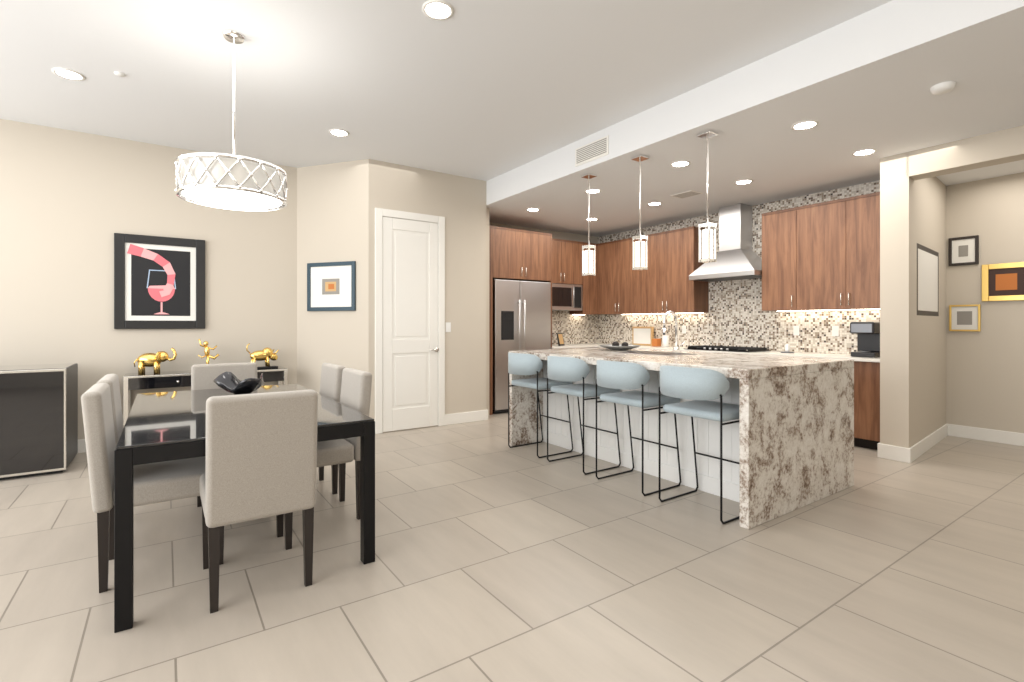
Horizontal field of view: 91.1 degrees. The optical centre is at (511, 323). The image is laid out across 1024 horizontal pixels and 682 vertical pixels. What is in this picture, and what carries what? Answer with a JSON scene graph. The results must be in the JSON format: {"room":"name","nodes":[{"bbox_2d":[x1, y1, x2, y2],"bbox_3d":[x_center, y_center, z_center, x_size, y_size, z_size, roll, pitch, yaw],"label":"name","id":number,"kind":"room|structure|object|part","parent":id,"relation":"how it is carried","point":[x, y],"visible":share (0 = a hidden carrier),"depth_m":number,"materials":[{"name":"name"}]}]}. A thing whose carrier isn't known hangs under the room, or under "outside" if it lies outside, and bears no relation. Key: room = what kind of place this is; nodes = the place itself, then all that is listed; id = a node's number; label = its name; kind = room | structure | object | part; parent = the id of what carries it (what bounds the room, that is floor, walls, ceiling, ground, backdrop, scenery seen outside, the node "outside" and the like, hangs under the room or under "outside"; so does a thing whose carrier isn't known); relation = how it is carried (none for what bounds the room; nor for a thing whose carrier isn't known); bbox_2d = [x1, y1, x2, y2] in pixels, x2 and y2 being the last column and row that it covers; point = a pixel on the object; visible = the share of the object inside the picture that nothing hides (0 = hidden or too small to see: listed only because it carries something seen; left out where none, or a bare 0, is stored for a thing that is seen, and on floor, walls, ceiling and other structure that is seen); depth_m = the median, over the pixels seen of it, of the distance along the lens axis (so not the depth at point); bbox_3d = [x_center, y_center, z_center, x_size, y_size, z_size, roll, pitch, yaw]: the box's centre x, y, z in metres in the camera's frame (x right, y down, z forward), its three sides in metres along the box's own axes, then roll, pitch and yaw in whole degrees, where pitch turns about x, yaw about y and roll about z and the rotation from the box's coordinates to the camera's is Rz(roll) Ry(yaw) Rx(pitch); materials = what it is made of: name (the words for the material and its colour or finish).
{"room":"kitchen and dining room","nodes":[
{"label":"kitchen and dining room","id":0,"kind":"room"},
{"bbox_2d":[0,119,296,438],"bbox_3d":[-4.671,-0.305,4.553,5.080,3.090,0.120,0,0,-35],"label":"wall","id":1,"kind":"structure","parent":0,"point":[72,202],"depth_m":4.96,"materials":[{"name":"beige paint"}]},
{"bbox_2d":[78,439,85,452],"bbox_3d":[-4.549,1.175,4.554,4.884,0.130,0.016,0,0,-35],"label":"baseboard","id":2,"kind":"structure","parent":1,"relation":"attached to","point":[81,442],"depth_m":4.83,"materials":[{"name":"white"}]},
{"bbox_2d":[114,233,204,328],"bbox_3d":[-3.618,-0.425,5.184,0.770,0.950,0.035,0,0,-35],"label":"framed picture","id":3,"kind":"object","parent":1,"relation":"attached to","point":[159,282],"visible":0.98,"depth_m":5.16,"materials":[{"name":"black paper"}]},
{"bbox_2d":[297,159,368,393],"bbox_3d":[-2.070,-0.305,5.862,0.690,3.090,0.920,0,0,-35],"label":"wall","id":4,"kind":"structure","parent":0,"point":[332,212],"depth_m":5.78,"materials":[{"name":"beige paint"}]},
{"bbox_2d":[307,261,355,310],"bbox_3d":[-2.081,-0.430,5.771,0.660,0.560,0.025,0,0,19],"label":"framed artwork","id":5,"kind":"object","parent":4,"relation":"attached to","point":[331,286],"visible":1,"depth_m":5.76,"materials":[{"name":"blue"}]},
{"bbox_2d":[369,159,485,432],"bbox_3d":[-1.003,-0.305,6.112,1.550,3.090,0.120,0,0,-35],"label":"wall","id":6,"kind":"structure","parent":0,"point":[458,203],"depth_m":6.25,"materials":[{"name":"beige paint"}]},
{"bbox_2d":[375,208,444,433],"bbox_3d":[-1.185,-0.035,5.900,0.870,2.550,0.022,0,0,-35],"label":"door frame","id":7,"kind":"structure","parent":6,"relation":"attached to","point":[380,213],"depth_m":5.72,"materials":[{"name":"white wood"}]},
{"bbox_2d":[383,217,438,431],"bbox_3d":[-1.169,0.004,5.883,0.699,2.451,0.063,0,0,-35],"label":"door","id":8,"kind":"structure","parent":6,"relation":"in","point":[410,324],"depth_m":5.89,"materials":[{"name":"white wood"}]},
{"bbox_2d":[446,322,450,331],"bbox_3d":[-0.785,0.040,6.183,0.070,0.120,0.010,0,0,-35],"label":"switch plate","id":9,"kind":"object","parent":6,"relation":"attached to","point":[448,326],"visible":1,"depth_m":6.18,"materials":[{"name":"white plastic"}]},
{"bbox_2d":[445,409,487,424],"bbox_3d":[-0.577,1.175,6.335,0.626,0.130,0.036,0,0,-35],"label":"baseboard","id":10,"kind":"structure","parent":6,"relation":"attached to","point":[464,417],"depth_m":6.32,"materials":[{"name":"white wood"}]},
{"bbox_2d":[0,0,891,180],"bbox_3d":[-1.462,-1.904,1.785,7.220,0.132,9.800,0,0,-35],"label":"ceiling","id":11,"kind":"structure","parent":0,"point":[485,90],"depth_m":3.63,"materials":[{"name":"white paint"}]},
{"bbox_2d":[52,68,84,80],"bbox_3d":[-3.279,-1.846,3.715,0.186,0.008,0.186,0,0,-35],"label":"recessed light","id":12,"kind":"object","parent":11,"relation":"in","point":[69,74],"visible":1,"depth_m":3.72,"materials":[{"name":"white"}]},
{"bbox_2d":[174,29,287,211],"bbox_3d":[-1.782,-1.320,3.217,0.634,1.060,0.634,0,0,-35],"label":"drum pendant light","id":13,"kind":"object","parent":11,"relation":"hanging from","point":[233,181],"visible":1,"depth_m":3.04,"materials":[{"name":"white fabric"}]},
{"bbox_2d":[329,129,348,136],"bbox_3d":[-1.669,-1.846,4.850,0.186,0.008,0.186,0,0,-35],"label":"recessed light","id":14,"kind":"object","parent":11,"relation":"in","point":[339,132],"visible":1,"depth_m":4.84,"materials":[{"name":"white"}]},
{"bbox_2d":[422,0,453,19],"bbox_3d":[-0.435,-1.846,2.956,0.186,0.008,0.186,0,0,-35],"label":"recessed light","id":15,"kind":"object","parent":11,"relation":"in","point":[437,9],"visible":1,"depth_m":2.95,"materials":[{"name":"white"}]},
{"bbox_2d":[486,208,488,416],"bbox_3d":[-0.608,-0.150,7.010,0.120,2.780,0.910,0,0,-35],"label":"wall","id":16,"kind":"structure","parent":0,"point":[487,308],"depth_m":6.65,"materials":[{"name":"beige paint"}]},
{"bbox_2d":[0,412,1023,681],"bbox_3d":[0.163,1.290,2.907,11.170,0.100,9.800,0,0,-35],"label":"floor","id":17,"kind":"structure","parent":0,"point":[498,558],"depth_m":2.43,"materials":[{"name":"tile"}]},
{"bbox_2d":[0,363,77,479],"bbox_3d":[-4.181,0.805,4.238,0.710,0.870,0.674,0,0,-35],"label":"base cabinet","id":18,"kind":"object","parent":17,"relation":"on","point":[38,419],"visible":1,"depth_m":4.05,"materials":[{"name":"wood"}]},
{"bbox_2d":[96,374,123,444],"bbox_3d":[-2.166,0.774,3.098,0.587,0.931,0.450,0,0,-35],"label":"dining chair","id":19,"kind":"object","parent":17,"relation":"on","point":[112,380],"visible":0.12,"depth_m":2.87,"materials":[{"name":"beige fabric"}]},
{"bbox_2d":[81,383,223,592],"bbox_3d":[-1.831,0.774,2.612,0.587,0.931,0.450,0,0,-35],"label":"dining chair","id":20,"kind":"object","parent":17,"relation":"on","point":[159,482],"visible":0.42,"depth_m":2.38,"materials":[{"name":"beige fabric"}]},
{"bbox_2d":[123,366,287,425],"bbox_3d":[-3.163,0.866,5.272,1.440,0.749,0.368,0,0,-35],"label":"console table","id":21,"kind":"object","parent":17,"relation":"on","point":[152,380],"visible":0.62,"depth_m":4.92,"materials":[{"name":"wood"}]},
{"bbox_2d":[134,347,176,373],"bbox_3d":[-3.537,0.363,4.984,0.358,0.254,0.166,0,0,-25],"label":"elephant","id":22,"kind":"object","parent":21,"relation":"on","point":[154,360],"visible":1,"depth_m":4.94,"materials":[{"name":"gold metal"}]},
{"bbox_2d":[198,339,218,363],"bbox_3d":[-3.171,0.322,5.248,0.197,0.337,0.100,0,0,-35],"label":"sculpture","id":23,"kind":"object","parent":21,"relation":"on","point":[206,349],"visible":0.92,"depth_m":5.22,"materials":[{"name":"gold metal"}]},
{"bbox_2d":[246,343,278,368],"bbox_3d":[-2.756,0.349,5.537,0.332,0.282,0.154,0,0,-45],"label":"sculpture","id":24,"kind":"object","parent":21,"relation":"on","point":[266,354],"visible":0.9,"depth_m":5.53,"materials":[{"name":"gold metal"}]},
{"bbox_2d":[191,362,256,506],"bbox_3d":[-2.110,0.774,3.736,0.450,0.931,0.587,0,0,-35],"label":"dining chair","id":25,"kind":"object","parent":17,"relation":"on","point":[203,376],"visible":0.21,"depth_m":3.87,"materials":[{"name":"beige fabric"}]},
{"bbox_2d":[114,384,374,632],"bbox_3d":[-1.690,0.868,3.092,1.070,0.745,1.890,0,0,-35],"label":"dining table","id":26,"kind":"object","parent":17,"relation":"on","point":[163,426],"visible":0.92,"depth_m":2.47,"materials":[{"name":"black wood"}]},
{"bbox_2d":[213,371,263,394],"bbox_3d":[-1.920,0.417,3.546,0.331,0.153,0.337,0,0,-35],"label":"centrepiece","id":27,"kind":"object","parent":26,"relation":"on","point":[230,382],"visible":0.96,"depth_m":3.50,"materials":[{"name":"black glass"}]},
{"bbox_2d":[200,390,317,613],"bbox_3d":[-1.251,0.774,2.456,0.450,0.931,0.587,0,0,-35],"label":"dining chair","id":28,"kind":"object","parent":17,"relation":"on","point":[261,455],"visible":0.96,"depth_m":2.22,"materials":[{"name":"beige fabric"}]},
{"bbox_2d":[276,368,371,536],"bbox_3d":[-1.258,0.774,3.239,0.587,0.931,0.450,0,0,-35],"label":"dining chair","id":29,"kind":"object","parent":17,"relation":"on","point":[356,385],"visible":0.52,"depth_m":3.19,"materials":[{"name":"beige fabric"}]},
{"bbox_2d":[319,363,344,494],"bbox_3d":[-1.582,0.774,3.708,0.587,0.931,0.450,0,0,-35],"label":"dining chair","id":30,"kind":"object","parent":17,"relation":"on","point":[331,381],"visible":0.19,"depth_m":3.70,"materials":[{"name":"beige fabric"}]},
{"bbox_2d":[493,279,550,413],"bbox_3d":[0.002,0.315,7.375,0.980,1.850,0.720,0,0,-35],"label":"fridge","id":31,"kind":"object","parent":17,"relation":"on","point":[521,315],"visible":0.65,"depth_m":7.03,"materials":[{"name":"grey metal"}]},
{"bbox_2d":[508,353,572,457],"bbox_3d":[0.243,0.759,4.918,0.546,0.962,0.529,0,0,-35],"label":"bar stool","id":32,"kind":"object","parent":17,"relation":"on","point":[523,364],"visible":0.98,"depth_m":4.75,"materials":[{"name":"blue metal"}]},
{"bbox_2d":[547,356,620,474],"bbox_3d":[0.595,0.759,4.407,0.546,0.962,0.529,0,0,-35],"label":"bar stool","id":33,"kind":"object","parent":17,"relation":"on","point":[568,369],"visible":0.98,"depth_m":4.24,"materials":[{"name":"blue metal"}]},
{"bbox_2d":[596,360,680,495],"bbox_3d":[0.947,0.759,3.897,0.546,0.962,0.529,0,0,-35],"label":"bar stool","id":34,"kind":"object","parent":17,"relation":"on","point":[621,375],"visible":1,"depth_m":3.74,"materials":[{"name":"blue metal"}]},
{"bbox_2d":[509,347,853,528],"bbox_3d":[1.296,0.756,4.496,1.460,0.968,2.570,0,0,-35],"label":"kitchen island","id":35,"kind":"object","parent":17,"relation":"on","point":[788,441],"depth_m":3.67,"materials":[{"name":"stone"}]},
{"bbox_2d":[600,341,640,349],"bbox_3d":[1.139,0.228,5.305,0.430,0.085,0.430,0,0,-35],"label":"tray","id":36,"kind":"object","parent":35,"relation":"on","point":[615,345],"visible":1,"depth_m":5.21,"materials":[{"name":"grey metal"}]},
{"bbox_3d":[1.333,0.273,4.716,0.450,0.003,0.670,0,0,-35],"label":"sink basin rim","id":37,"kind":"part","parent":35,"relation":"part of","materials":[{"name":"beige stone"}]},
{"bbox_2d":[663,311,685,351],"bbox_3d":[1.555,0.073,4.817,0.225,0.402,0.132,0,0,-35],"label":"sink faucet","id":38,"kind":"object","parent":35,"relation":"on","point":[676,348],"visible":1,"depth_m":4.87,"materials":[{"name":"silver metal"}]},
{"bbox_2d":[659,366,738,523],"bbox_3d":[1.299,0.759,3.386,0.546,0.962,0.529,0,0,-35],"label":"bar stool","id":39,"kind":"object","parent":17,"relation":"on","point":[699,387],"visible":0.9,"depth_m":3.22,"materials":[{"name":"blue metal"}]},
{"bbox_2d":[854,360,879,449],"bbox_3d":[3.716,0.805,5.154,0.612,0.870,0.450,0,0,-35],"label":"base cabinet","id":40,"kind":"object","parent":17,"relation":"on","point":[866,376],"depth_m":4.95,"materials":[{"name":"brown wood"}]},
{"bbox_2d":[597,344,879,363],"bbox_3d":[2.543,0.355,6.829,0.641,0.030,4.540,0,0,-35],"label":"countertop","id":41,"kind":"structure","parent":40,"relation":"on","point":[868,360],"depth_m":5.60,"materials":[{"name":"beige stone"}]},
{"bbox_2d":[552,237,599,343],"bbox_3d":[0.863,-0.600,8.426,1.590,1.879,0.007,0,0,-35],"label":"wall","id":42,"kind":"structure","parent":41,"relation":"on","point":[575,329],"depth_m":8.59,"materials":[{"name":"tile"}]},
{"bbox_2d":[632,326,668,346],"bbox_3d":[2.110,0.190,7.745,0.170,0.299,0.745,0,0,-35],"label":"board","id":43,"kind":"object","parent":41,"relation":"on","point":[643,336],"visible":0.94,"depth_m":7.83,"materials":[{"name":"beige wood"}]},
{"bbox_2d":[681,345,772,351],"bbox_3d":[2.768,0.317,6.501,0.500,0.044,0.920,0,0,-35],"label":"cooktop","id":44,"kind":"object","parent":41,"relation":"in","point":[704,348],"depth_m":6.30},
{"bbox_2d":[600,180,879,353],"bbox_3d":[2.809,-0.600,7.015,0.007,1.879,4.539,0,0,-35],"label":"wall","id":45,"kind":"structure","parent":41,"relation":"on","point":[736,315],"depth_m":6.55,"materials":[{"name":"tile"}]},
{"bbox_2d":[682,325,685,332],"bbox_3d":[2.536,0.080,7.399,0.006,0.116,0.070,0,0,-35],"label":"electrical outlet","id":46,"kind":"object","parent":45,"relation":"attached to","point":[683,328],"visible":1,"depth_m":7.40,"materials":[{"name":"white plastic"}]},
{"bbox_2d":[688,203,775,281],"bbox_3d":[2.843,-1.062,6.526,0.491,0.952,0.915,0,0,-35],"label":"hood","id":47,"kind":"object","parent":45,"relation":"attached to","point":[736,260],"depth_m":6.47,"materials":[{"name":"silver metal"}]},
{"bbox_2d":[793,326,798,334],"bbox_3d":[3.445,0.080,6.082,0.006,0.116,0.070,0,0,-35],"label":"electrical outlet","id":48,"kind":"object","parent":45,"relation":"attached to","point":[795,330],"visible":1,"depth_m":6.08,"materials":[{"name":"white plastic"}]},
{"bbox_2d":[832,326,838,335],"bbox_3d":[3.689,0.080,5.728,0.006,0.116,0.070,0,0,-35],"label":"electrical outlet","id":49,"kind":"object","parent":45,"relation":"attached to","point":[835,330],"visible":1,"depth_m":5.72,"materials":[{"name":"white plastic"}]},
{"bbox_2d":[797,192,879,310],"bbox_3d":[3.677,-0.750,5.449,0.341,1.180,0.979,0,0,-35],"label":"upper cabinet","id":50,"kind":"object","parent":45,"relation":"attached to","point":[823,256],"depth_m":5.39,"materials":[{"name":"brown wood"}]},
{"bbox_2d":[781,344,794,352],"bbox_3d":[3.240,0.289,5.904,0.150,0.099,0.150,0,0,-35],"label":"charger","id":51,"kind":"object","parent":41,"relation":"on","point":[787,348],"visible":1,"depth_m":5.89,"materials":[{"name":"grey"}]},
{"bbox_2d":[850,322,879,357],"bbox_3d":[3.693,0.159,5.208,0.325,0.360,0.220,0,0,-35],"label":"coffee maker","id":52,"kind":"object","parent":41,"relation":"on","point":[868,339],"visible":0.88,"depth_m":5.16,"materials":[{"name":"black"}]},
{"bbox_2d":[489,222,597,347],"bbox_3d":[0.403,-0.150,8.187,2.880,2.780,0.120,0,0,-35],"label":"wall","id":53,"kind":"structure","parent":0,"point":[571,236],"depth_m":8.39,"materials":[{"name":"beige paint"}]},
{"bbox_2d":[489,226,552,283],"bbox_3d":[-0.028,-0.988,7.420,1.020,0.705,0.648,0,0,-35],"label":"upper cabinet","id":54,"kind":"object","parent":53,"relation":"attached to","point":[514,254],"depth_m":7.13,"materials":[{"name":"brown wood"}]},
{"bbox_2d":[553,238,568,283],"bbox_3d":[0.541,-0.990,7.986,0.560,0.700,0.362,0,0,-35],"label":"upper cabinet","id":55,"kind":"object","parent":53,"relation":"attached to","point":[560,247],"depth_m":7.94,"materials":[{"name":"brown wood"}]},
{"bbox_2d":[551,284,584,311],"bbox_3d":[0.698,-0.427,8.074,0.880,0.415,0.395,0,0,-35],"label":"microwave","id":56,"kind":"object","parent":53,"relation":"attached to","point":[564,297],"depth_m":8.02,"materials":[{"name":"silver metal"}]},
{"bbox_2d":[569,240,584,283],"bbox_3d":[0.919,-0.990,8.247,0.359,0.700,0.362,0,0,-35],"label":"upper cabinet","id":57,"kind":"object","parent":53,"relation":"attached to","point":[575,247],"depth_m":8.13,"materials":[{"name":"brown wood"}]},
{"bbox_2d":[569,284,596,314],"bbox_3d":[1.208,-0.400,8.455,0.349,0.480,0.348,0,0,-35],"label":"upper cabinet","id":58,"kind":"object","parent":53,"relation":"attached to","point":[590,293],"depth_m":8.32,"materials":[{"name":"brown wood"}]},
{"bbox_2d":[585,242,596,287],"bbox_3d":[1.211,-0.990,8.449,0.350,0.700,0.362,0,0,-35],"label":"upper cabinet","id":59,"kind":"object","parent":53,"relation":"attached to","point":[591,280],"depth_m":8.35,"materials":[{"name":"brown wood"}]},
{"bbox_2d":[551,344,596,347],"bbox_3d":[0.783,0.355,7.979,0.950,0.030,0.648,0,0,-35],"label":"countertop","id":60,"kind":"structure","parent":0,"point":[566,345],"depth_m":7.92,"materials":[{"name":"beige stone"}]},
{"bbox_2d":[556,333,564,345],"bbox_3d":[0.748,0.236,7.744,0.060,0.198,0.160,0,0,35],"label":"photo","id":61,"kind":"object","parent":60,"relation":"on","point":[560,339],"visible":1,"depth_m":7.72},
{"bbox_2d":[597,238,640,314],"bbox_3d":[1.838,-0.750,8.115,0.341,1.180,0.927,0,0,-35],"label":"upper cabinet","id":62,"kind":"object","parent":0,"relation":"attached to","point":[618,285],"depth_m":8.03,"materials":[{"name":"brown wood"}]},
{"bbox_2d":[641,226,708,313],"bbox_3d":[2.365,-0.750,7.352,0.341,1.180,0.928,0,0,-35],"label":"upper cabinet","id":63,"kind":"object","parent":0,"relation":"attached to","point":[667,285],"depth_m":7.16,"materials":[{"name":"brown wood"}]},
{"bbox_2d":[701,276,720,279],"bbox_3d":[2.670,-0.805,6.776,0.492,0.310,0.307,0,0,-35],"label":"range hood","id":64,"kind":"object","parent":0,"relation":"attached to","point":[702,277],"depth_m":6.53,"materials":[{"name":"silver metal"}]},
{"bbox_2d":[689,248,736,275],"bbox_3d":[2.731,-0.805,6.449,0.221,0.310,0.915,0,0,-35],"label":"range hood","id":65,"kind":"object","parent":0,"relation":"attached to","point":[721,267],"depth_m":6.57,"materials":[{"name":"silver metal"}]},
{"bbox_2d":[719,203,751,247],"bbox_3d":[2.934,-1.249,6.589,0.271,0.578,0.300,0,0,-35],"label":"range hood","id":66,"kind":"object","parent":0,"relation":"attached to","point":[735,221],"depth_m":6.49,"materials":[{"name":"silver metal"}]},
{"bbox_2d":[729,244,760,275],"bbox_3d":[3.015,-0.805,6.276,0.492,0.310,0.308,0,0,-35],"label":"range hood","id":67,"kind":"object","parent":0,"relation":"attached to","point":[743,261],"depth_m":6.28,"materials":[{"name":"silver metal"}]},
{"bbox_2d":[486,0,1023,236],"bbox_3d":[3.135,-1.755,4.957,3.950,0.430,9.800,0,0,-35],"label":"ceiling","id":68,"kind":"structure","parent":0,"point":[869,79],"depth_m":3.95,"materials":[{"name":"white paint"}]},
{"bbox_2d":[526,208,539,211],"bbox_3d":[0.284,-1.536,6.756,0.186,0.008,0.186,0,0,-35],"label":"recessed light","id":69,"kind":"object","parent":68,"relation":"in","point":[532,209],"visible":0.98,"depth_m":6.74,"materials":[{"name":"white"}]},
{"bbox_2d":[581,173,596,275],"bbox_3d":[0.794,-1.020,5.189,0.120,1.040,0.120,0,0,-35],"label":"pendant light","id":70,"kind":"object","parent":68,"relation":"hanging from","point":[588,260],"visible":1,"depth_m":5.17,"materials":[{"name":"white glass"}]},
{"bbox_2d":[575,135,608,166],"bbox_3d":[0.772,-1.680,4.894,0.011,0.180,0.460,0,0,-35],"label":"ceiling vent","id":71,"kind":"object","parent":68,"relation":"in","point":[593,150],"visible":1,"depth_m":4.88,"materials":[{"name":"white metal"}]},
{"bbox_2d":[585,189,600,193],"bbox_3d":[0.937,-1.536,5.809,0.186,0.008,0.186,0,0,-35],"label":"recessed light","id":72,"kind":"object","parent":68,"relation":"in","point":[591,191],"visible":0.98,"depth_m":5.81,"materials":[{"name":"white plastic"}]},
{"bbox_2d":[631,154,648,270],"bbox_3d":[1.180,-1.020,4.629,0.120,1.040,0.120,0,0,-35],"label":"pendant light","id":73,"kind":"object","parent":68,"relation":"hanging from","point":[639,253],"visible":1,"depth_m":4.61,"materials":[{"name":"white glass"}]},
{"bbox_2d":[647,202,661,205],"bbox_3d":[1.826,-1.536,6.423,0.186,0.008,0.186,0,0,-35],"label":"recessed light","id":74,"kind":"object","parent":68,"relation":"in","point":[654,203],"visible":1,"depth_m":6.40,"materials":[{"name":"white plastic"}]},
{"bbox_2d":[670,161,690,166],"bbox_3d":[1.618,-1.536,4.822,0.186,0.008,0.186,0,0,-35],"label":"recessed light","id":75,"kind":"object","parent":68,"relation":"in","point":[680,163],"visible":0.98,"depth_m":4.81,"materials":[{"name":"white"}]},
{"bbox_2d":[671,190,702,198],"bbox_3d":[2.072,-1.536,5.961,0.220,0.008,0.300,0,0,-35],"label":"ceiling vent","id":76,"kind":"object","parent":68,"relation":"in","point":[690,193],"visible":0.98,"depth_m":5.95,"materials":[{"name":"white metal"}]},
{"bbox_2d":[697,129,717,262],"bbox_3d":[1.578,-1.020,4.053,0.120,1.040,0.120,0,0,-35],"label":"pendant light","id":77,"kind":"object","parent":68,"relation":"hanging from","point":[707,245],"visible":1,"depth_m":4.04,"materials":[{"name":"white glass"}]},
{"bbox_2d":[734,179,752,184],"bbox_3d":[2.507,-1.536,5.435,0.186,0.008,0.186,0,0,-35],"label":"recessed light","id":78,"kind":"object","parent":68,"relation":"in","point":[744,181],"visible":0.96,"depth_m":5.42,"materials":[{"name":"white"}]},
{"bbox_2d":[791,120,818,129],"bbox_3d":[2.266,-1.536,3.883,0.186,0.008,0.186,0,0,-35],"label":"recessed light","id":79,"kind":"object","parent":68,"relation":"in","point":[805,125],"visible":1,"depth_m":3.88,"materials":[{"name":"white"}]},
{"bbox_2d":[852,148,876,155],"bbox_3d":[3.155,-1.536,4.497,0.186,0.008,0.186,0,0,-35],"label":"recessed light","id":80,"kind":"object","parent":68,"relation":"in","point":[863,152],"visible":0.98,"depth_m":4.50,"materials":[{"name":"white"}]},
{"bbox_2d":[930,81,955,94],"bbox_3d":[2.789,-1.522,3.248,0.130,0.035,0.130,0,0,-35],"label":"smoke detector","id":81,"kind":"object","parent":68,"relation":"attached to","point":[943,88],"visible":1,"depth_m":3.22,"materials":[{"name":"white plastic"}]},
{"bbox_2d":[761,207,796,311],"bbox_3d":[3.284,-0.750,6.020,0.341,1.180,0.408,0,0,-35],"label":"upper cabinet","id":82,"kind":"object","parent":0,"relation":"attached to","point":[779,228],"depth_m":5.91,"materials":[{"name":"brown wood"}]},
{"bbox_2d":[880,152,945,447],"bbox_3d":[4.135,-0.150,5.136,1.733,2.780,0.219,0,0,-41],"label":"wall","id":83,"kind":"structure","parent":0,"point":[912,369],"depth_m":4.63,"materials":[{"name":"beige paint"}]},
{"bbox_2d":[881,424,969,462],"bbox_3d":[4.180,1.175,5.030,1.686,0.130,0.206,0,0,-35],"label":"baseboard","id":84,"kind":"structure","parent":83,"relation":"attached to","point":[912,453],"depth_m":4.77,"materials":[{"name":"white wood"}]},
{"bbox_2d":[917,243,938,315],"bbox_3d":[4.146,-0.420,5.021,1.000,0.680,0.030,0,0,-41],"label":"framed picture","id":85,"kind":"object","parent":83,"relation":"attached to","point":[927,283],"visible":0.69,"depth_m":4.98,"materials":[{"name":"grey"}]},
{"bbox_2d":[906,125,1023,180],"bbox_3d":[4.784,-1.430,2.875,0.200,0.220,4.100,0,0,-35],"label":"header","id":86,"kind":"object","parent":83,"relation":"attached to","point":[992,148],"visible":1,"depth_m":4.17,"materials":[{"name":"beige paint"}]},
{"bbox_2d":[946,172,1023,432],"bbox_3d":[6.099,-0.150,3.892,0.120,2.780,4.680,0,0,-35],"label":"wall","id":87,"kind":"structure","parent":0,"point":[985,377],"depth_m":5.33,"materials":[{"name":"beige paint"}]},
{"bbox_2d":[948,235,978,265],"bbox_3d":[4.920,-0.795,5.471,0.025,0.310,0.250,0,0,-35],"label":"framed picture","id":88,"kind":"object","parent":87,"relation":"attached to","point":[963,250],"visible":0.98,"depth_m":5.47,"materials":[{"name":"grey"}]},
{"bbox_2d":[949,304,980,330],"bbox_3d":[4.925,-0.065,5.463,0.025,0.290,0.260,0,0,-35],"label":"framed picture","id":89,"kind":"object","parent":87,"relation":"attached to","point":[964,317],"visible":0.98,"depth_m":5.45,"materials":[{"name":"gold metal"}]},
{"bbox_2d":[970,427,1023,445],"bbox_3d":[6.049,1.175,3.845,0.017,0.130,4.260,0,0,-35],"label":"baseboard","id":90,"kind":"structure","parent":87,"relation":"attached to","point":[1006,437],"depth_m":5.25,"materials":[{"name":"white wood"}]},
{"bbox_2d":[982,262,1023,300],"bbox_3d":[5.113,-0.435,5.191,0.025,0.390,0.380,0,0,-35],"label":"framed picture","id":91,"kind":"object","parent":87,"relation":"attached to","point":[1002,281],"visible":1,"depth_m":5.21,"materials":[{"name":"gold metal"}]}
]}

